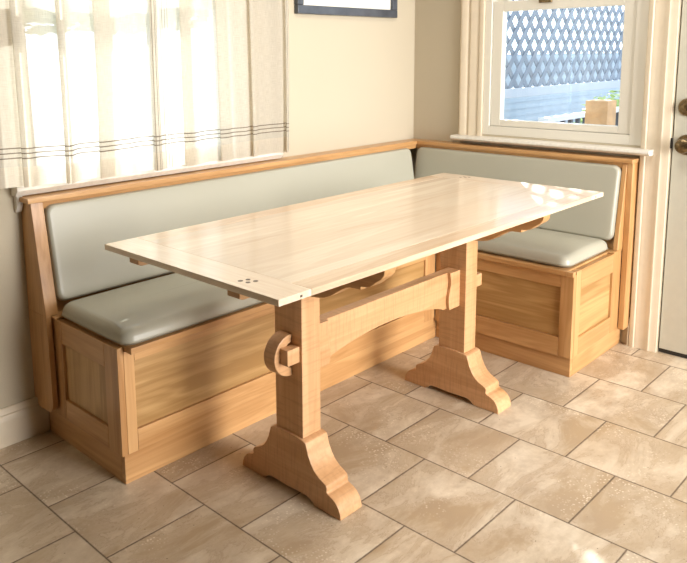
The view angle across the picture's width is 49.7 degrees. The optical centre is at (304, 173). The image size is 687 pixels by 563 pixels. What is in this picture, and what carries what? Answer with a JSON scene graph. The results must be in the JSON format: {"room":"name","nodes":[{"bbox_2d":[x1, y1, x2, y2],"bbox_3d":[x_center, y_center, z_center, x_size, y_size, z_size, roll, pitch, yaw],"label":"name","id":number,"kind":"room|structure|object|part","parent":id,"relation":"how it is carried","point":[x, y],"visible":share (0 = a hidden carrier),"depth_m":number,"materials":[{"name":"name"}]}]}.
{"room":"dining room","nodes":[
{"label":"dining room","id":0,"kind":"room"},
{"bbox_2d":[0,0,414,420],"bbox_3d":[-1.101,-0.334,2.138,0.120,2.450,4.840,8,13,44],"label":"wall","id":1,"kind":"structure","parent":0,"point":[351,78],"depth_m":3.28,"materials":[{"name":"beige paint"}]},
{"bbox_2d":[0,397,49,448],"bbox_3d":[-1.751,0.945,1.558,0.020,0.123,2.564,8,13,44],"label":"baseboard","id":2,"kind":"structure","parent":1,"relation":"attached to","point":[26,419],"depth_m":2.39,"materials":[{"name":"beige paint"}]},
{"bbox_2d":[11,152,282,212],"bbox_3d":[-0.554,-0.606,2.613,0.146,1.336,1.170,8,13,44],"label":"window sill","id":3,"kind":"structure","parent":1,"relation":"in","point":[17,192],"depth_m":2.56,"materials":[{"name":"white wood"}]},
{"bbox_2d":[294,0,397,17],"bbox_3d":[0.200,-0.974,3.278,0.023,0.536,0.676,8,13,44],"label":"framed picture","id":4,"kind":"object","parent":1,"relation":"attached to","point":[361,8],"visible":1,"depth_m":3.31,"materials":[{"name":"wood"}]},
{"bbox_3d":[-0.024,-0.935,3.053,0.023,0.463,0.036,8,13,44],"label":"frame","id":5,"kind":"part","parent":4,"relation":"part of","materials":[{"name":"wood"}]},
{"bbox_3d":[0.424,-1.013,3.503,0.023,0.463,0.036,8,13,44],"label":"frame","id":6,"kind":"part","parent":4,"relation":"part of","materials":[{"name":"wood"}]},
{"bbox_3d":[-0.569,-1.229,2.407,0.080,0.060,1.500,8,13,44],"label":"curtain rod","id":7,"kind":"object","parent":1,"relation":"attached to","visible":0},
{"bbox_2d":[0,0,166,188],"bbox_3d":[-0.743,-0.576,2.247,0.049,1.219,0.758,8,13,44],"label":"curtain","id":8,"kind":"object","parent":7,"relation":"hanging from","point":[82,91],"visible":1,"depth_m":2.33,"materials":[{"name":"fabric"}]},
{"bbox_2d":[160,0,288,167],"bbox_3d":[-0.285,-0.660,2.754,0.043,1.223,0.672,8,13,43],"label":"curtain","id":9,"kind":"object","parent":7,"relation":"hanging from","point":[225,62],"visible":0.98,"depth_m":2.79,"materials":[{"name":"fabric"}]},
{"bbox_2d":[0,309,686,562],"bbox_3d":[0.533,1.157,0.781,4.640,0.100,4.860,8,13,44],"label":"floor","id":10,"kind":"structure","parent":0,"point":[589,465],"depth_m":2.12,"materials":[{"name":"tile"}]},
{"bbox_2d":[19,139,435,483],"bbox_3d":[0.021,0.364,2.929,0.528,0.796,2.082,8,13,44],"label":"bench","id":11,"kind":"object","parent":10,"relation":"on","point":[139,409],"visible":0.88,"depth_m":2.32,"materials":[{"name":"brown wood"}]},
{"bbox_3d":[-0.656,0.504,2.212,0.249,0.073,0.020,8,13,44],"label":"rail","id":12,"kind":"part","parent":11,"relation":"part of","materials":[{"name":"brown wood"}]},
{"bbox_3d":[-0.652,0.631,2.235,0.250,0.185,0.009,8,13,44],"label":"panel","id":13,"kind":"part","parent":11,"relation":"part of","materials":[{"name":"brown wood"}]},
{"bbox_3d":[-0.653,0.755,2.252,0.249,0.067,0.020,8,13,44],"label":"rail","id":14,"kind":"part","parent":11,"relation":"part of","materials":[{"name":"brown wood"}]},
{"bbox_3d":[-0.144,0.155,3.025,0.078,0.330,1.930,8,13,44],"label":"panel","id":15,"kind":"part","parent":11,"relation":"part of","materials":[{"name":"grey leather"}]},
{"bbox_2d":[62,273,262,344],"bbox_3d":[0.035,0.319,2.843,0.391,0.062,1.911,8,13,44],"label":"seat cushion","id":16,"kind":"object","parent":11,"relation":"on","point":[133,314],"visible":0.37,"depth_m":2.25,"materials":[{"name":"leather"}]},
{"bbox_3d":[0.076,0.355,2.877,0.378,0.018,1.974,8,13,44],"label":"seat lid","id":17,"kind":"part","parent":11,"relation":"part of","materials":[{"name":"brown wood"}]},
{"bbox_3d":[-0.144,-0.044,3.023,0.078,0.016,2.082,8,13,44],"label":"cap rail","id":18,"kind":"part","parent":11,"relation":"part of","materials":[{"name":"brown wood"}]},
{"bbox_2d":[44,148,413,300],"bbox_3d":[-0.132,0.137,2.989,0.082,0.307,1.905,8,13,44],"label":"cushion","id":19,"kind":"object","parent":11,"relation":"on","point":[78,231],"visible":0.73,"depth_m":2.61,"materials":[{"name":"leather"}]},
{"bbox_3d":[-0.135,-0.022,3.009,0.017,0.022,1.964,8,13,44],"label":"rail","id":20,"kind":"part","parent":11,"relation":"part of","materials":[{"name":"brown wood"}]},
{"bbox_3d":[0.004,0.549,2.633,0.010,0.209,1.419,8,13,44],"label":"panel","id":21,"kind":"part","parent":11,"relation":"part of","materials":[{"name":"brown wood"}]},
{"bbox_3d":[0.005,0.427,2.611,0.020,0.037,1.418,8,13,44],"label":"rail","id":22,"kind":"part","parent":11,"relation":"part of","materials":[{"name":"brown wood"}]},
{"bbox_3d":[0.008,0.685,2.653,0.020,0.065,1.418,8,13,44],"label":"rail","id":23,"kind":"part","parent":11,"relation":"part of","materials":[{"name":"brown wood"}]},
{"bbox_2d":[105,173,602,520],"bbox_3d":[0.270,0.486,2.363,0.676,0.730,1.596,8,13,44],"label":"trestle table","id":24,"kind":"object","parent":10,"relation":"on","point":[289,258],"visible":1,"depth_m":2.10,"materials":[{"name":"brown wood"}]},
{"bbox_3d":[-0.367,0.212,1.980,0.042,0.022,0.207,8,13,44],"label":"rail","id":25,"kind":"part","parent":24,"relation":"part of","materials":[{"name":"brown wood"}]},
{"bbox_3d":[-0.084,0.253,1.705,0.042,0.022,0.207,8,13,44],"label":"rail","id":26,"kind":"part","parent":24,"relation":"part of","materials":[{"name":"brown wood"}]},
{"bbox_3d":[-0.019,0.456,2.061,0.107,0.537,0.072,8,13,44],"label":"post","id":27,"kind":"part","parent":24,"relation":"part of","materials":[{"name":"brown wood"}]},
{"bbox_3d":[0.548,0.358,2.631,0.107,0.537,0.072,8,13,44],"label":"post","id":28,"kind":"part","parent":24,"relation":"part of","materials":[{"name":"brown wood"}]},
{"bbox_2d":[414,138,639,376],"bbox_3d":[0.782,0.301,3.270,1.126,0.796,0.522,8,13,44],"label":"bench","id":29,"kind":"object","parent":10,"relation":"on","point":[558,320],"visible":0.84,"depth_m":2.95,"materials":[{"name":"brown wood"}]},
{"bbox_3d":[0.800,0.630,2.984,0.477,0.073,0.020,8,13,44],"label":"rail","id":30,"kind":"part","parent":29,"relation":"part of","materials":[{"name":"brown wood"}]},
{"bbox_2d":[414,147,621,239],"bbox_3d":[0.911,0.068,3.346,1.006,0.307,0.082,8,13,44],"label":"cushion","id":31,"kind":"object","parent":29,"relation":"on","point":[596,218],"visible":0.59,"depth_m":3.16,"materials":[{"name":"leather"}]},
{"bbox_3d":[0.801,0.496,2.965,0.478,0.196,0.009,8,13,44],"label":"panel","id":32,"kind":"part","parent":29,"relation":"part of","materials":[{"name":"brown wood"}]},
{"bbox_3d":[0.797,0.373,2.943,0.477,0.053,0.020,8,13,44],"label":"rail","id":33,"kind":"part","parent":29,"relation":"part of","materials":[{"name":"brown wood"}]},
{"bbox_3d":[0.928,-0.088,3.347,1.016,0.022,0.017,8,13,44],"label":"rail","id":34,"kind":"part","parent":29,"relation":"part of","materials":[{"name":"brown wood"}]},
{"bbox_3d":[0.934,-0.111,3.365,1.126,0.016,0.078,8,13,44],"label":"cap rail","id":35,"kind":"part","parent":29,"relation":"part of","materials":[{"name":"brown wood"}]},
{"bbox_3d":[0.900,0.318,3.050,0.550,0.018,0.373,8,13,44],"label":"seat lid","id":36,"kind":"part","parent":29,"relation":"part of","materials":[{"name":"brown wood"}]},
{"bbox_2d":[478,228,607,266],"bbox_3d":[0.922,0.277,3.063,0.541,0.056,0.391,8,13,44],"label":"seat cushion","id":37,"kind":"object","parent":29,"relation":"on","point":[554,248],"visible":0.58,"depth_m":2.92,"materials":[{"name":"leather"}]},
{"bbox_3d":[1.141,0.637,2.931,0.020,0.068,0.294,8,13,44],"label":"rail","id":38,"kind":"part","parent":29,"relation":"part of","materials":[{"name":"brown wood"}]},
{"bbox_3d":[1.137,0.509,2.913,0.009,0.191,0.295,8,13,44],"label":"panel","id":39,"kind":"part","parent":29,"relation":"part of","materials":[{"name":"brown wood"}]},
{"bbox_3d":[1.138,0.377,2.890,0.020,0.077,0.294,8,13,44],"label":"rail","id":40,"kind":"part","parent":29,"relation":"part of","materials":[{"name":"brown wood"}]},
{"bbox_3d":[0.941,0.088,3.363,0.984,0.330,0.078,8,13,44],"label":"panel","id":41,"kind":"part","parent":29,"relation":"part of","materials":[{"name":"grey leather"}]},
{"bbox_2d":[413,0,682,351],"bbox_3d":[2.208,-0.379,2.191,4.520,2.450,0.120,8,13,44],"label":"wall","id":42,"kind":"structure","parent":0,"point":[437,22],"depth_m":3.61,"materials":[{"name":"beige paint"}]},
{"bbox_2d":[458,0,485,135],"bbox_3d":[0.783,-0.809,3.433,0.120,1.264,0.024,8,13,44],"label":"trim","id":43,"kind":"structure","parent":42,"relation":"attached to","point":[472,38],"depth_m":3.48,"materials":[{"name":"beige paint"}]},
{"bbox_2d":[450,0,652,155],"bbox_3d":[1.079,-0.702,3.199,0.921,1.168,0.166,8,13,44],"label":"window","id":44,"kind":"structure","parent":42,"relation":"in","point":[628,131],"depth_m":3.17,"materials":[{"name":"white wood"}]},
{"bbox_3d":[1.050,-0.131,3.254,0.921,0.024,0.066,8,13,44],"label":"sill","id":45,"kind":"part","parent":44,"relation":"part of","materials":[{"name":"paint"}]},
{"bbox_3d":[1.112,-0.476,3.218,0.644,0.566,0.037,8,13,44],"label":"sash","id":46,"kind":"part","parent":44,"relation":"part of","materials":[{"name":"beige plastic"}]},
{"bbox_2d":[627,317,629,345],"bbox_3d":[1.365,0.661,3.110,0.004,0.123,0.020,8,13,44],"label":"baseboard","id":47,"kind":"structure","parent":42,"relation":"attached to","point":[629,317],"depth_m":3.10,"materials":[{"name":"beige paint"}]},
{"bbox_2d":[628,0,680,351],"bbox_3d":[1.394,-0.309,2.912,0.108,2.100,0.022,8,13,44],"label":"trim","id":48,"kind":"structure","parent":42,"relation":"attached to","point":[663,20],"depth_m":2.95,"materials":[{"name":"beige paint"}]},
{"bbox_2d":[659,0,686,358],"bbox_3d":[1.729,-0.227,2.603,0.824,2.030,0.127,8,13,44],"label":"door","id":49,"kind":"structure","parent":42,"relation":"in","point":[673,328],"depth_m":2.94,"materials":[{"name":"paint"}]},
{"bbox_3d":[1.462,-0.109,2.848,0.080,0.080,0.069,8,13,44],"label":"knob","id":50,"kind":"part","parent":49,"relation":"part of","materials":[{"name":"gold metal"}]},
{"label":"outside","id":51,"kind":"structure","parent":0,"visible":0},
{"bbox_3d":[3.048,0.523,4.996,3.182,0.040,4.775,8,13,44],"label":"floor","id":52,"kind":"structure","parent":51,"visible":0},
{"bbox_2d":[538,106,618,125],"bbox_3d":[3.010,-0.256,6.730,0.080,0.750,3.600,8,13,44],"label":"deck railing","id":53,"kind":"object","parent":52,"relation":"on","point":[562,118],"visible":0.11,"depth_m":5.67,"materials":[{"name":"grey paint"}]},
{"bbox_2d":[585,99,616,125],"bbox_3d":[1.916,0.027,4.840,0.145,1.015,0.140,8,13,44],"label":"post","id":54,"kind":"object","parent":52,"relation":"on","point":[599,112],"visible":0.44,"depth_m":4.72,"materials":[{"name":"beige wood"}]},
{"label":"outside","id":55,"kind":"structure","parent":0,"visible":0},
{"bbox_3d":[-0.154,0.819,6.085,28.000,0.100,26.000,8,13,44],"label":"ground","id":56,"kind":"structure","parent":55,"visible":0},
{"bbox_2d":[504,53,620,122],"bbox_3d":[3.294,-0.946,11.162,0.120,1.700,11.600,8,13,44],"label":"wall","id":57,"kind":"structure","parent":56,"relation":"on","point":[530,108],"depth_m":11.65,"materials":[{"name":"blue"}]},
{"bbox_2d":[504,0,624,98],"bbox_3d":[2.586,-1.016,6.667,0.125,3.280,5.390,8,13,44],"label":"lattice fence","id":58,"kind":"object","parent":56,"relation":"on","point":[563,87],"visible":0.2,"depth_m":6.17,"materials":[{"name":"grey paint"}]},
{"bbox_3d":[2.614,-0.795,6.677,0.055,0.070,5.300,8,13,44],"label":"rail","id":59,"kind":"part","parent":58,"relation":"part of","materials":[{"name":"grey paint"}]},
{"bbox_2d":[573,90,619,123],"bbox_3d":[3.926,-0.402,9.121,1.104,1.259,2.215,3,10,24],"label":"shrub","id":60,"kind":"object","parent":56,"relation":"on","point":[612,91],"visible":0.06,"depth_m":8.98,"materials":[{"name":"green plant"}]}
]}

